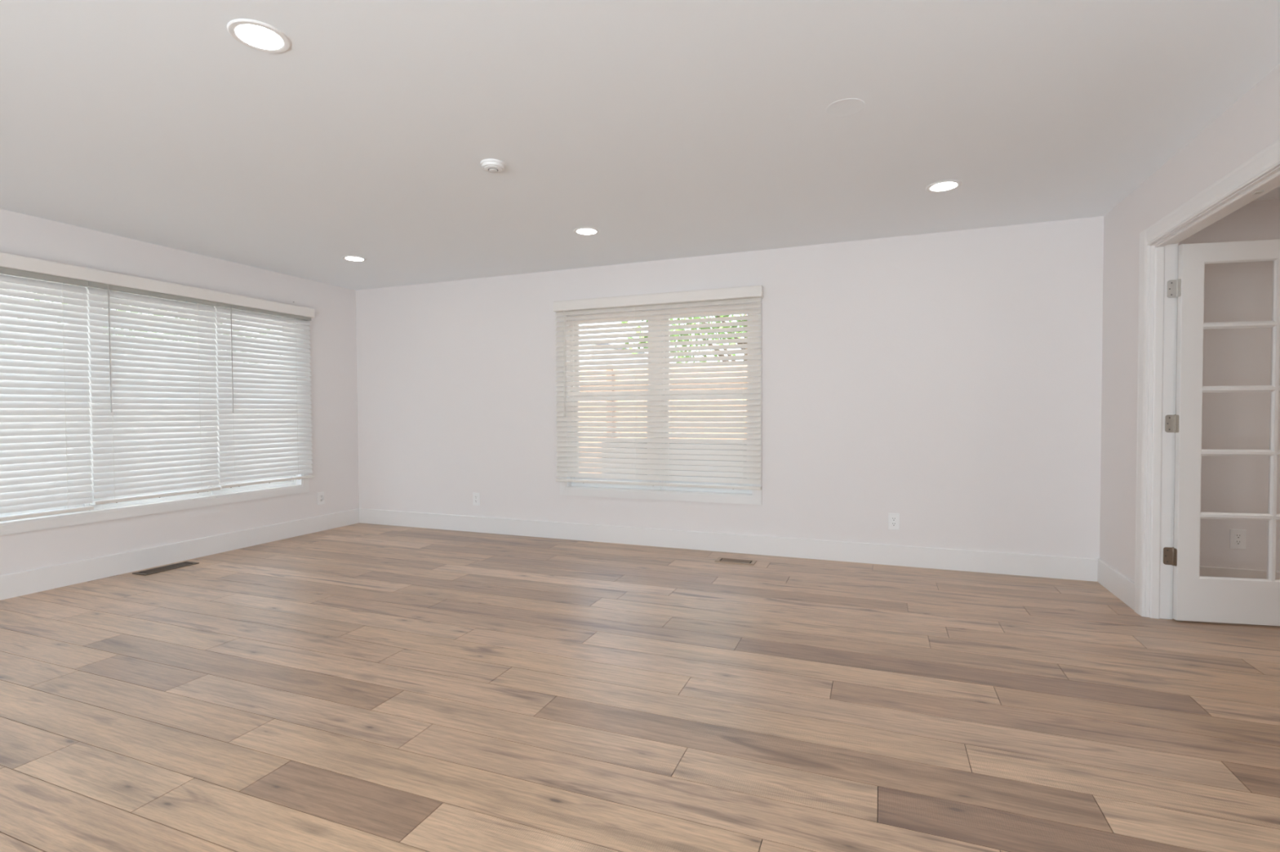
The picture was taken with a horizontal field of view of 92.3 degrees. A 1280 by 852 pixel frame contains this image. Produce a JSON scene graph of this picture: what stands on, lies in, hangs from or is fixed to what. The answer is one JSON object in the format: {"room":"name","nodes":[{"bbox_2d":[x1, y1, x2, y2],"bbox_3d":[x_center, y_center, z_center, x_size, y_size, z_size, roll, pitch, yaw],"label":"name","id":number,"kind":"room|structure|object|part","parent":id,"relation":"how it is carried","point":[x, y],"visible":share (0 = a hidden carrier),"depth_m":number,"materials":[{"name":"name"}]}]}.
{"room":"empty living room","nodes":[
{"label":"empty living room","id":0,"kind":"room"},
{"bbox_2d":[0,208,359,575],"bbox_3d":[-4.328,-0.118,3.160,0.130,2.440,7.414,0,1,21],"label":"wall","id":1,"kind":"structure","parent":0,"point":[333,327],"depth_m":5.09,"materials":[{"name":"white paint"}]},
{"bbox_2d":[0,274,309,535],"bbox_3d":[-3.733,-0.193,4.679,0.157,1.709,2.644,0,1,21],"label":"window","id":2,"kind":"structure","parent":1,"relation":"in","point":[112,511],"depth_m":4.64,"materials":[{"name":"white paint"}]},
{"bbox_3d":[-4.051,0.178,3.929,0.028,0.802,0.794,0,1,21],"label":"sash","id":3,"kind":"part","parent":2,"relation":"part of","materials":[{"name":"white plastic"}]},
{"bbox_3d":[-4.065,-0.174,3.925,0.075,1.557,0.846,0,1,21],"label":"frame","id":4,"kind":"part","parent":2,"relation":"part of","materials":[{"name":"white plastic"}]},
{"bbox_2d":[0,266,93,521],"bbox_3d":[-3.947,-0.215,3.823,0.051,1.613,0.877,0,1,21],"label":"window blind","id":5,"kind":"object","parent":2,"relation":"attached to","point":[45,444],"visible":1,"depth_m":3.99,"materials":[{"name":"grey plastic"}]},
{"bbox_3d":[-3.952,-0.982,3.805,0.048,0.078,0.877,0,1,21],"label":"head rail","id":6,"kind":"part","parent":5,"relation":"part of","materials":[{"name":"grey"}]},
{"bbox_3d":[-3.943,0.573,3.841,0.050,0.024,0.870,0,1,21],"label":"rail","id":7,"kind":"part","parent":5,"relation":"part of","materials":[{"name":"white plastic"}]},
{"bbox_3d":[-3.840,-0.210,4.098,0.031,1.553,0.002,0,1,21],"label":"ladder cord","id":8,"kind":"part","parent":5,"relation":"part of","materials":[{"name":"white fabric"}]},
{"bbox_2d":[87,280,220,505],"bbox_3d":[-3.623,-0.253,4.636,0.064,1.588,0.872,0,1,21],"label":"window blind","id":9,"kind":"object","parent":2,"relation":"attached to","point":[153,411],"visible":1,"depth_m":4.58,"materials":[{"name":"grey plastic"}]},
{"bbox_3d":[-3.742,-0.234,4.349,0.031,1.528,0.002,0,1,21],"label":"ladder cord","id":10,"kind":"part","parent":9,"relation":"part of","materials":[{"name":"white fabric"}]},
{"bbox_3d":[-3.634,-1.008,4.622,0.048,0.078,0.872,0,1,21],"label":"head rail","id":11,"kind":"part","parent":9,"relation":"part of","materials":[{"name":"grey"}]},
{"bbox_3d":[-3.625,0.523,4.657,0.050,0.024,0.865,0,1,21],"label":"rail","id":12,"kind":"part","parent":9,"relation":"part of","materials":[{"name":"white plastic"}]},
{"bbox_3d":[-3.524,-0.247,4.908,0.031,1.528,0.002,0,1,21],"label":"ladder cord","id":13,"kind":"part","parent":9,"relation":"part of","materials":[{"name":"white fabric"}]},
{"bbox_3d":[-3.745,-0.194,4.748,0.075,1.557,0.780,0,1,21],"label":"frame","id":14,"kind":"part","parent":2,"relation":"part of","materials":[{"name":"white plastic"}]},
{"bbox_3d":[-3.731,0.157,4.751,0.028,0.802,0.728,0,1,21],"label":"sash","id":15,"kind":"part","parent":2,"relation":"part of","materials":[{"name":"white plastic"}]},
{"bbox_3d":[-3.446,-0.213,5.515,0.075,1.557,0.726,0,1,21],"label":"frame","id":16,"kind":"part","parent":2,"relation":"part of","materials":[{"name":"white plastic"}]},
{"bbox_3d":[-3.432,0.138,5.518,0.028,0.802,0.674,0,1,21],"label":"sash","id":17,"kind":"part","parent":2,"relation":"part of","materials":[{"name":"white plastic"}]},
{"bbox_2d":[214,302,314,488],"bbox_3d":[-3.302,-0.281,5.460,0.064,1.581,0.895,0,1,21],"label":"window blind","id":18,"kind":"object","parent":2,"relation":"attached to","point":[264,430],"visible":0.98,"depth_m":5.42,"materials":[{"name":"grey plastic"}]},
{"bbox_3d":[-3.426,-0.261,5.161,0.031,1.521,0.002,0,1,21],"label":"ladder cord","id":19,"kind":"part","parent":18,"relation":"part of","materials":[{"name":"white fabric"}]},
{"bbox_3d":[-3.313,-1.032,5.446,0.048,0.078,0.895,0,1,21],"label":"head rail","id":20,"kind":"part","parent":18,"relation":"part of","materials":[{"name":"grey"}]},
{"bbox_3d":[-3.305,0.491,5.480,0.050,0.024,0.888,0,1,21],"label":"rail","id":21,"kind":"part","parent":18,"relation":"part of","materials":[{"name":"white plastic"}]},
{"bbox_3d":[-3.205,-0.275,5.727,0.031,1.521,0.002,0,1,21],"label":"ladder cord","id":22,"kind":"part","parent":18,"relation":"part of","materials":[{"name":"white fabric"}]},
{"bbox_2d":[0,252,314,318],"bbox_3d":[-3.638,-1.045,4.623,0.088,0.089,2.705,0,1,21],"label":"valance","id":23,"kind":"object","parent":1,"relation":"attached to","point":[6,260],"visible":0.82,"depth_m":4.49,"materials":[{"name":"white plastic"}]},
{"bbox_2d":[0,508,359,599],"bbox_3d":[-4.255,1.026,3.160,0.015,0.152,7.154,0,1,21],"label":"baseboard","id":24,"kind":"structure","parent":1,"relation":"attached to","point":[43,579],"depth_m":4.66,"materials":[{"name":"white paint"}]},
{"bbox_2d":[317,491,324,505],"bbox_3d":[-3.135,0.710,6.044,0.008,0.124,0.078,0,1,21],"label":"wall outlet","id":25,"kind":"object","parent":1,"relation":"attached to","point":[320,495],"visible":1,"depth_m":6.04,"materials":[{"name":"white plastic"}]},
{"bbox_2d":[0,523,1279,851],"bbox_3d":[0.288,1.172,1.395,9.865,0.100,7.254,0,1,21],"label":"floor","id":26,"kind":"structure","parent":0,"point":[357,687],"depth_m":2.39,"materials":[{"name":"brown wood"}]},
{"bbox_2d":[132,561,199,575],"bbox_3d":[-3.542,1.063,4.603,0.148,0.005,0.378,0,1,21],"label":"floor vent","id":27,"kind":"object","parent":26,"relation":"in","point":[153,571],"visible":1,"depth_m":4.58,"materials":[{"name":"brown metal"}]},
{"bbox_2d":[714,557,756,564],"bbox_3d":[0.738,1.040,4.738,0.300,0.005,0.136,0,1,21],"label":"floor vent","id":28,"kind":"object","parent":26,"relation":"in","point":[736,561],"visible":1,"depth_m":4.73,"materials":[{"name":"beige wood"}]},
{"bbox_2d":[0,0,1279,290],"bbox_3d":[0.300,-1.377,1.327,10.075,0.120,7.414,0,1,21],"label":"ceiling","id":29,"kind":"structure","parent":0,"point":[666,129],"depth_m":2.69,"materials":[{"name":"white paint"}]},
{"bbox_2d":[226,18,290,53],"bbox_3d":[-1.295,-1.324,2.094,0.185,0.006,0.185,0,1,21],"label":"recessed light","id":30,"kind":"object","parent":29,"relation":"in","point":[254,34],"visible":1,"depth_m":2.08,"materials":[{"name":"white plastic"}]},
{"bbox_2d":[235,24,283,49],"bbox_3d":[-1.295,-1.324,2.094,0.140,0.004,0.140,0,1,21],"label":"diffuser","id":31,"kind":"object","parent":30,"relation":"attached to","point":[256,37],"depth_m":2.09,"materials":[{"name":"white plastic"}]},
{"bbox_2d":[342,255,366,262],"bbox_3d":[-2.373,-1.389,5.111,0.185,0.006,0.185,0,1,21],"label":"recessed light","id":32,"kind":"object","parent":29,"relation":"in","point":[350,258],"visible":1,"depth_m":5.10,"materials":[{"name":"white plastic"}]},
{"bbox_2d":[345,257,364,261],"bbox_3d":[-2.373,-1.388,5.111,0.140,0.004,0.140,0,1,21],"label":"diffuser","id":33,"kind":"object","parent":32,"relation":"attached to","point":[350,259],"depth_m":5.11,"materials":[{"name":"white plastic"}]},
{"bbox_2d":[480,159,506,173],"bbox_3d":[-0.759,-1.337,3.180,0.128,0.036,0.128,0,1,21],"label":"smoke detector","id":34,"kind":"object","parent":29,"relation":"attached to","point":[492,166],"visible":1,"depth_m":3.15,"materials":[{"name":"white plastic"}]},
{"bbox_2d":[573,227,599,235],"bbox_3d":[-0.379,-1.381,4.368,0.185,0.006,0.185,0,1,21],"label":"recessed light","id":35,"kind":"object","parent":29,"relation":"in","point":[580,231],"visible":1,"depth_m":4.35,"materials":[{"name":"white plastic"}]},
{"bbox_2d":[576,228,596,234],"bbox_3d":[-0.379,-1.380,4.368,0.140,0.004,0.140,0,1,21],"label":"diffuser","id":36,"kind":"object","parent":35,"relation":"attached to","point":[579,231],"depth_m":4.35,"materials":[{"name":"white plastic"}]},
{"bbox_2d":[826,98,865,116],"bbox_3d":[0.871,-1.349,2.608,0.158,0.002,0.158,0,1,21],"label":"ceiling plate","id":37,"kind":"object","parent":29,"relation":"attached to","point":[846,107],"visible":1,"depth_m":2.60,"materials":[{"name":"white paint"}]},
{"bbox_2d":[925,180,961,192],"bbox_3d":[1.739,-1.371,3.522,0.185,0.006,0.185,0,1,21],"label":"recessed light","id":38,"kind":"object","parent":29,"relation":"in","point":[944,185],"visible":1,"depth_m":3.51,"materials":[{"name":"white plastic"}]},
{"bbox_2d":[929,182,957,191],"bbox_3d":[1.739,-1.371,3.522,0.140,0.004,0.140,0,1,21],"label":"diffuser","id":39,"kind":"object","parent":38,"relation":"attached to","point":[937,186],"depth_m":3.51,"materials":[{"name":"white plastic"}]},
{"bbox_2d":[355,199,1279,571],"bbox_3d":[1.626,-0.182,4.750,10.075,2.440,0.130,0,1,21],"label":"wall","id":40,"kind":"structure","parent":0,"point":[948,383],"depth_m":4.61,"materials":[{"name":"white paint"}]},
{"bbox_2d":[472,492,479,506],"bbox_3d":[-1.584,0.707,5.947,0.078,0.124,0.008,0,1,21],"label":"wall outlet","id":41,"kind":"object","parent":40,"relation":"attached to","point":[476,496],"visible":1,"depth_m":5.94,"materials":[{"name":"white plastic"}]},
{"bbox_2d":[558,297,761,505],"bbox_3d":[0.148,-0.226,5.320,1.829,1.709,0.157,0,1,21],"label":"window","id":42,"kind":"structure","parent":40,"relation":"in","point":[740,496],"depth_m":5.29,"materials":[{"name":"white paint"}]},
{"bbox_3d":[-0.246,-0.228,5.512,0.804,1.557,0.075,0,1,21],"label":"frame","id":43,"kind":"part","parent":42,"relation":"part of","materials":[{"name":"white plastic"}]},
{"bbox_3d":[-0.249,0.123,5.508,0.752,0.802,0.028,0,1,21],"label":"sash","id":44,"kind":"part","parent":42,"relation":"part of","materials":[{"name":"white plastic"}]},
{"bbox_3d":[-0.242,-0.608,5.519,0.752,0.747,0.028,0,1,21],"label":"sash","id":45,"kind":"part","parent":42,"relation":"part of","materials":[{"name":"white plastic"}]},
{"bbox_2d":[553,284,763,489],"bbox_3d":[0.107,-0.301,5.219,1.856,1.623,0.091,0,1,21],"label":"window blind","id":46,"kind":"object","parent":42,"relation":"attached to","point":[568,459],"visible":1,"depth_m":5.18,"materials":[{"name":"white plastic"}]},
{"bbox_3d":[-0.677,-0.571,5.476,0.015,0.970,0.015,-1,2,-43],"label":"pull cord","id":47,"kind":"part","parent":46,"relation":"part of","materials":[{"name":"white fabric"}]},
{"bbox_3d":[-0.645,-0.274,5.508,0.002,1.526,0.040,0,1,21],"label":"ladder cord","id":48,"kind":"part","parent":46,"relation":"part of","materials":[{"name":"white fabric"}]},
{"bbox_3d":[-0.036,-0.271,5.271,0.002,1.526,0.040,0,1,21],"label":"ladder cord","id":49,"kind":"part","parent":46,"relation":"part of","materials":[{"name":"white fabric"}]},
{"bbox_3d":[0.100,-1.049,5.200,1.831,0.052,0.048,0,1,21],"label":"head rail","id":50,"kind":"part","parent":46,"relation":"part of","materials":[{"name":"white plastic"}]},
{"bbox_3d":[0.107,0.492,5.234,1.839,0.024,0.050,0,1,21],"label":"rail","id":51,"kind":"part","parent":46,"relation":"part of","materials":[{"name":"white plastic"}]},
{"bbox_3d":[0.261,-0.270,5.155,0.002,1.526,0.040,0,1,21],"label":"ladder cord","id":52,"kind":"part","parent":46,"relation":"part of","materials":[{"name":"white fabric"}]},
{"bbox_3d":[0.568,-0.225,5.195,0.804,1.557,0.075,0,1,21],"label":"frame","id":53,"kind":"part","parent":42,"relation":"part of","materials":[{"name":"white plastic"}]},
{"bbox_3d":[0.565,0.127,5.191,0.752,0.802,0.028,0,1,21],"label":"sash","id":54,"kind":"part","parent":42,"relation":"part of","materials":[{"name":"white plastic"}]},
{"bbox_3d":[0.572,-0.604,5.202,0.752,0.747,0.028,0,1,21],"label":"sash","id":55,"kind":"part","parent":42,"relation":"part of","materials":[{"name":"white plastic"}]},
{"bbox_2d":[359,508,1097,582],"bbox_3d":[0.060,0.957,5.309,6.499,0.152,0.015,0,1,21],"label":"baseboard","id":56,"kind":"structure","parent":40,"relation":"attached to","point":[974,561],"depth_m":4.92,"materials":[{"name":"white paint"}]},
{"bbox_2d":[888,513,899,530],"bbox_3d":[1.896,0.714,4.592,0.078,0.124,0.008,0,1,21],"label":"wall outlet","id":57,"kind":"object","parent":40,"relation":"attached to","point":[893,518],"visible":1,"depth_m":4.59,"materials":[{"name":"white plastic"}]},
{"bbox_2d":[1229,528,1246,549],"bbox_3d":[3.760,0.712,3.866,0.078,0.124,0.008,0,1,21],"label":"wall outlet","id":58,"kind":"object","parent":40,"relation":"attached to","point":[1237,537],"visible":1,"depth_m":3.86,"materials":[{"name":"white plastic"}]},
{"bbox_2d":[1234,540,1241,544],"bbox_3d":[3.759,0.731,3.865,0.034,0.029,0.002,0,1,21],"label":"receptacle","id":59,"kind":"object","parent":58,"relation":"attached to","point":[1236,542],"depth_m":3.86,"materials":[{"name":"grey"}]},
{"bbox_2d":[1235,533,1241,538],"bbox_3d":[3.759,0.692,3.864,0.034,0.029,0.002,0,1,21],"label":"receptacle","id":60,"kind":"object","parent":58,"relation":"attached to","point":[1237,535],"depth_m":3.86,"materials":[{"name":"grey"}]},
{"bbox_2d":[1099,63,1279,582],"bbox_3d":[1.819,-0.090,0.704,0.110,2.440,7.294,0,1,21],"label":"wall","id":61,"kind":"structure","parent":0,"point":[1251,124],"depth_m":3.62,"materials":[{"name":"white paint"}]},
{"bbox_2d":[1097,559,1134,609],"bbox_3d":[2.962,0.977,3.826,0.015,0.152,0.675,0,1,21],"label":"baseboard","id":62,"kind":"structure","parent":61,"relation":"attached to","point":[1113,580],"depth_m":3.80,"materials":[{"name":"white paint"}]},
{"bbox_2d":[1133,137,1279,619],"bbox_3d":[2.539,0.009,2.557,0.152,2.150,1.961,0,1,21],"label":"door frame","id":63,"kind":"structure","parent":61,"relation":"in","point":[1260,175],"depth_m":3.37,"materials":[{"name":"white paint"}]},
{"bbox_3d":[2.817,-0.013,3.450,0.021,2.150,0.093,0,1,21],"label":"casing","id":64,"kind":"part","parent":63,"relation":"part of","materials":[{"name":"white paint"}]},
{"bbox_3d":[2.939,-0.012,3.403,0.021,2.150,0.093,0,1,21],"label":"casing","id":65,"kind":"part","parent":63,"relation":"part of","materials":[{"name":"white paint"}]},
{"bbox_3d":[2.474,-1.019,2.557,0.021,0.093,1.775,0,1,21],"label":"head casing","id":66,"kind":"part","parent":63,"relation":"part of","materials":[{"name":"white paint"}]},
{"bbox_2d":[1163,239,1279,626],"bbox_3d":[3.317,0.040,3.257,0.907,2.031,0.049,0,1,12],"label":"french door","id":67,"kind":"structure","parent":63,"relation":"attached to","point":[1229,600],"depth_m":3.29,"materials":[{"name":"white paint"}]},
{"bbox_3d":[2.900,0.714,3.379,0.040,0.096,0.004,0,1,21],"label":"jamb plate","id":68,"kind":"part","parent":67,"relation":"part of","materials":[{"name":"brown metal"}]},
{"bbox_3d":[2.896,-0.013,3.362,0.040,0.096,0.004,0,1,21],"label":"jamb plate","id":69,"kind":"part","parent":67,"relation":"part of","materials":[{"name":"silver metal"}]},
{"bbox_3d":[2.893,-0.746,3.345,0.040,0.096,0.004,0,1,21],"label":"jamb plate","id":70,"kind":"part","parent":67,"relation":"part of","materials":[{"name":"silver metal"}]},
{"bbox_3d":[2.916,0.715,3.351,0.004,0.096,0.030,0,1,12],"label":"plate","id":71,"kind":"part","parent":67,"relation":"part of","materials":[{"name":"silver metal"}]},
{"bbox_3d":[2.913,-0.012,3.334,0.004,0.096,0.030,0,1,12],"label":"plate","id":72,"kind":"part","parent":67,"relation":"part of","materials":[{"name":"silver metal"}]},
{"bbox_3d":[2.909,-0.745,3.317,0.004,0.096,0.030,0,1,12],"label":"plate","id":73,"kind":"part","parent":67,"relation":"part of","materials":[{"name":"silver metal"}]},
{"bbox_3d":[2.595,-1.019,2.509,0.021,0.093,1.775,0,1,21],"label":"head casing","id":74,"kind":"part","parent":63,"relation":"part of","materials":[{"name":"white paint"}]},
{"label":"outside","id":75,"kind":"structure","parent":0,"visible":0},
{"bbox_3d":[-10.135,1.262,11.535,16.755,0.150,38.084,0,1,21],"label":"ground","id":76,"kind":"structure","parent":75,"visible":0},
{"bbox_2d":[3,291,279,363],"bbox_3d":[-9.251,-1.038,7.109,5.508,4.656,10.079,0,1,21],"label":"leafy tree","id":77,"kind":"object","parent":76,"relation":"on","point":[26,291],"visible":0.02,"depth_m":9.30,"materials":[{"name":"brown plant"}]},
{"bbox_2d":[579,340,648,366],"bbox_3d":[-2.805,-0.665,17.739,5.700,3.350,5.150,0,1,21],"label":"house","id":78,"kind":"structure","parent":76,"relation":"on","point":[580,340],"depth_m":15.04,"materials":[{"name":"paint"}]},
{"bbox_2d":[578,364,746,473],"bbox_3d":[0.594,0.151,8.748,12.264,2.100,0.113,0,1,21],"label":"wooden fence","id":79,"kind":"object","parent":76,"relation":"on","point":[606,365],"visible":0.06,"depth_m":8.81,"materials":[{"name":"brown wood"}]},
{"bbox_3d":[-0.445,0.147,9.119,0.090,2.100,0.052,0,1,21],"label":"post","id":80,"kind":"part","parent":79,"relation":"part of","materials":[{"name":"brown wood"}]},
{"bbox_3d":[0.597,-0.549,8.747,12.264,0.120,0.041,0,1,21],"label":"rail","id":81,"kind":"part","parent":79,"relation":"part of","materials":[{"name":"brown wood"}]},
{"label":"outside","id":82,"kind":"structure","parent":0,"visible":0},
{"bbox_3d":[9.722,1.138,12.926,19.245,0.150,20.916,0,1,21],"label":"ground","id":83,"kind":"structure","parent":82,"visible":0},
{"bbox_2d":[601,442,746,478],"bbox_3d":[1.636,0.714,6.046,4.330,1.090,0.220,0,1,21],"label":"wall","id":84,"kind":"structure","parent":83,"relation":"on","point":[607,442],"depth_m":6.37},
{"bbox_2d":[616,314,746,363],"bbox_3d":[1.880,-1.000,10.605,4.268,4.315,3.631,0,1,21],"label":"leafy tree","id":85,"kind":"object","parent":83,"relation":"on","point":[740,314],"visible":0.05,"depth_m":10.22,"materials":[{"name":"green plant"}]},
{"bbox_3d":[3.941,-0.116,1.406,3.336,2.440,4.684,0,1,21],"label":"wall","id":86,"kind":"structure","parent":0,"visible":0},
{"bbox_2d":[1199,565,1279,579],"bbox_3d":[4.685,0.977,3.510,3.206,0.152,0.015,0,1,21],"label":"baseboard","id":87,"kind":"structure","parent":86,"relation":"attached to","point":[1204,571],"depth_m":3.87,"materials":[{"name":"white paint"}]}
]}

